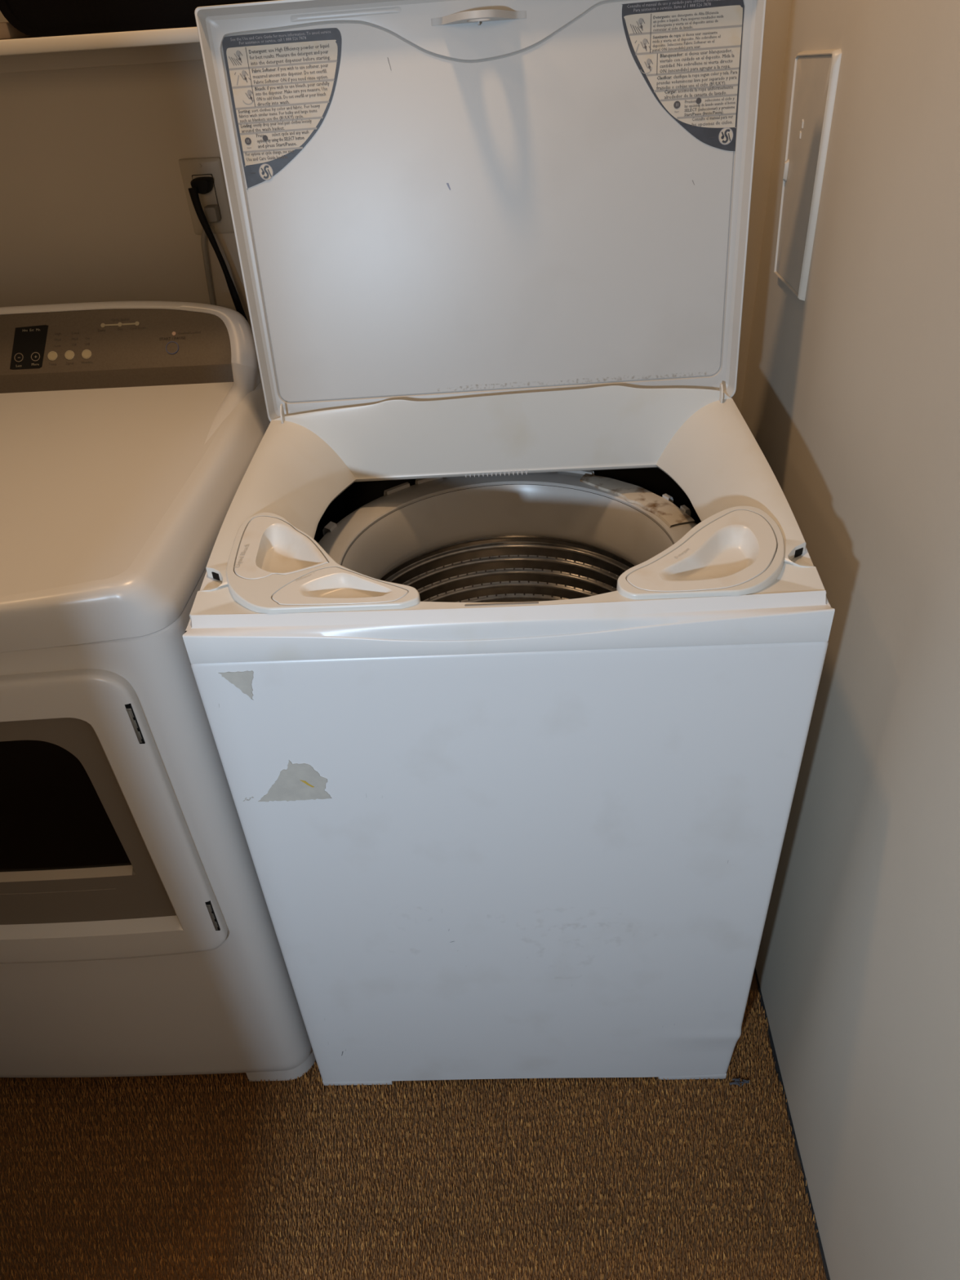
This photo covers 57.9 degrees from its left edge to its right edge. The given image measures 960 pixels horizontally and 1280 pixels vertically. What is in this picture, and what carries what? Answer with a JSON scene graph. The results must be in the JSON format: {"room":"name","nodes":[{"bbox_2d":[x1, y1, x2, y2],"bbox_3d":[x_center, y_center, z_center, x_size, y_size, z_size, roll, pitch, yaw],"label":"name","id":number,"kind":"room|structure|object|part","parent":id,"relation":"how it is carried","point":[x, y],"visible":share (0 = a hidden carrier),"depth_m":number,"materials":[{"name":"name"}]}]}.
{"room":"laundry room","nodes":[
{"label":"laundry room","id":0,"kind":"room"},
{"bbox_2d":[0,0,792,413],"bbox_3d":[-0.669,-0.724,1.521,2.700,2.440,0.100,-2,36,2],"label":"wall","id":1,"kind":"structure","parent":0,"point":[94,206],"depth_m":1.44,"materials":[{"name":"paint"}]},
{"bbox_2d":[0,26,203,73],"bbox_3d":[-0.930,-0.813,1.237,2.190,0.040,0.265,-2,36,2],"label":"wall shelf","id":2,"kind":"object","parent":1,"relation":"attached to","point":[177,44],"visible":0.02,"depth_m":1.31,"materials":[{"name":"beige paint"}]},
{"bbox_2d":[0,22,41,39],"bbox_3d":[-0.686,-0.809,1.159,0.164,0.018,0.100,-2,36,2],"label":"cardboard box","id":3,"kind":"object","parent":2,"relation":"on","point":[7,31],"visible":0.53,"depth_m":1.12,"materials":[{"name":"brown cardboard"}]},
{"bbox_2d":[0,0,275,36],"bbox_3d":[-0.418,-0.970,1.093,0.545,0.328,0.228,-2,36,2],"label":"fabric bag","id":4,"kind":"object","parent":2,"relation":"on","point":[33,18],"visible":0.6,"depth_m":1.09,"materials":[{"name":"black fabric"}]},
{"bbox_2d":[178,156,234,235],"bbox_3d":[-0.453,-0.736,1.442,0.071,0.114,0.009,-2,36,2],"label":"wall outlet","id":5,"kind":"object","parent":1,"relation":"attached to","point":[191,169],"visible":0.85,"depth_m":1.44,"materials":[{"name":"beige plastic"}]},
{"bbox_2d":[191,173,221,217],"bbox_3d":[-0.454,-0.735,1.441,0.034,0.068,0.001,-2,36,2],"label":"socket","id":6,"kind":"object","parent":5,"relation":"attached to","point":[214,197],"depth_m":1.44,"materials":[{"name":"beige plastic"}]},
{"bbox_2d":[187,176,248,323],"bbox_3d":[-0.436,-0.618,1.494,0.055,0.316,0.045,-2,36,2],"label":"power cord","id":7,"kind":"object","parent":5,"relation":"attached to","point":[202,185],"visible":0.77,"depth_m":1.42,"materials":[{"name":"black plastic"}]},
{"bbox_2d":[200,204,221,305],"bbox_3d":[-0.452,-0.607,1.516,0.049,0.274,0.022,-2,36,2],"label":"power cord","id":8,"kind":"object","parent":1,"relation":"attached to","point":[212,213],"visible":0.64,"depth_m":1.47,"materials":[{"name":"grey plastic"}]},
{"bbox_2d":[0,968,830,1279],"bbox_3d":[-0.532,1.505,0.506,2.900,0.068,4.345,-2,36,2],"label":"floor","id":9,"kind":"structure","parent":0,"point":[217,1176],"depth_m":1.35,"materials":[{"name":"carpet"}]},
{"bbox_2d":[0,301,315,1081],"bbox_3d":[-0.678,0.114,1.455,0.739,1.117,0.783,-2,36,2],"label":"dryer","id":10,"kind":"object","parent":9,"relation":"on","point":[138,936],"visible":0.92,"depth_m":1.18,"materials":[{"name":"white metal"}]},
{"bbox_3d":[-0.684,0.315,1.158,0.447,0.009,0.018,-2,36,2],"label":"window sill","id":11,"kind":"part","parent":10,"relation":"part of","materials":[{"name":"beige plastic"}]},
{"bbox_3d":[-0.688,0.248,1.111,0.639,0.505,0.042,-2,36,2],"label":"door panel","id":12,"kind":"part","parent":10,"relation":"part of","materials":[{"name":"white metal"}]},
{"bbox_2d":[182,0,835,1085],"bbox_3d":[0.038,-0.050,1.290,0.696,1.498,0.656,-2,36,2],"label":"washing machine","id":13,"kind":"object","parent":9,"relation":"on","point":[505,637],"visible":1,"depth_m":1.14,"materials":[{"name":"metal"}]},
{"bbox_3d":[-0.304,-0.199,1.194,0.016,0.079,0.648,-2,36,2],"label":"trim","id":14,"kind":"part","parent":13,"relation":"part of","materials":[{"name":"plastic"}]},
{"bbox_3d":[0.013,-0.564,1.169,0.686,0.511,0.036,-3,29,3],"label":"lid panel","id":15,"kind":"part","parent":13,"relation":"part of","materials":[{"name":"paint"}]},
{"bbox_2d":[380,535,634,602],"bbox_3d":[0.054,0.115,1.387,0.475,0.392,0.475,-2,36,2],"label":"basket","id":16,"kind":"object","parent":13,"relation":"in","point":[460,568],"depth_m":1.48,"materials":[{"name":"silver metal"}]},
{"bbox_2d":[318,471,697,565],"bbox_3d":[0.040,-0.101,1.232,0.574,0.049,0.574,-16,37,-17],"label":"tub","id":17,"kind":"object","parent":13,"relation":"in","point":[649,522],"depth_m":1.38,"materials":[{"name":"plastic"}]},
{"bbox_3d":[0.025,-0.013,0.926,0.684,0.052,0.021,-2,36,2],"label":"trim","id":18,"kind":"part","parent":13,"relation":"part of","materials":[{"name":"plastic"}]},
{"bbox_3d":[0.362,-0.223,1.165,0.016,0.079,0.648,-2,36,2],"label":"trim","id":19,"kind":"part","parent":13,"relation":"part of","materials":[{"name":"plastic"}]},
{"bbox_2d":[729,1077,750,1086],"bbox_3d":[0.430,0.733,1.439,0.034,0.006,0.014,-2,36,2],"label":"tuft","id":20,"kind":"object","parent":9,"relation":"on","point":[736,1082],"visible":1,"depth_m":1.44,"materials":[{"name":"grey"}]},
{"bbox_2d":[740,0,959,1279],"bbox_3d":[0.433,0.479,-0.278,0.100,2.420,4.300,-1,36,4],"label":"wall","id":21,"kind":"structure","parent":0,"point":[851,400],"depth_m":1.01,"materials":[{"name":"paint"}]},
{"bbox_2d":[773,48,841,300],"bbox_3d":[0.458,-0.669,1.245,0.014,0.301,0.202,-1,36,4],"label":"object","id":22,"kind":"object","parent":21,"relation":"attached to","point":[815,73],"visible":1,"depth_m":1.22,"materials":[{"name":"paint"}]}
]}

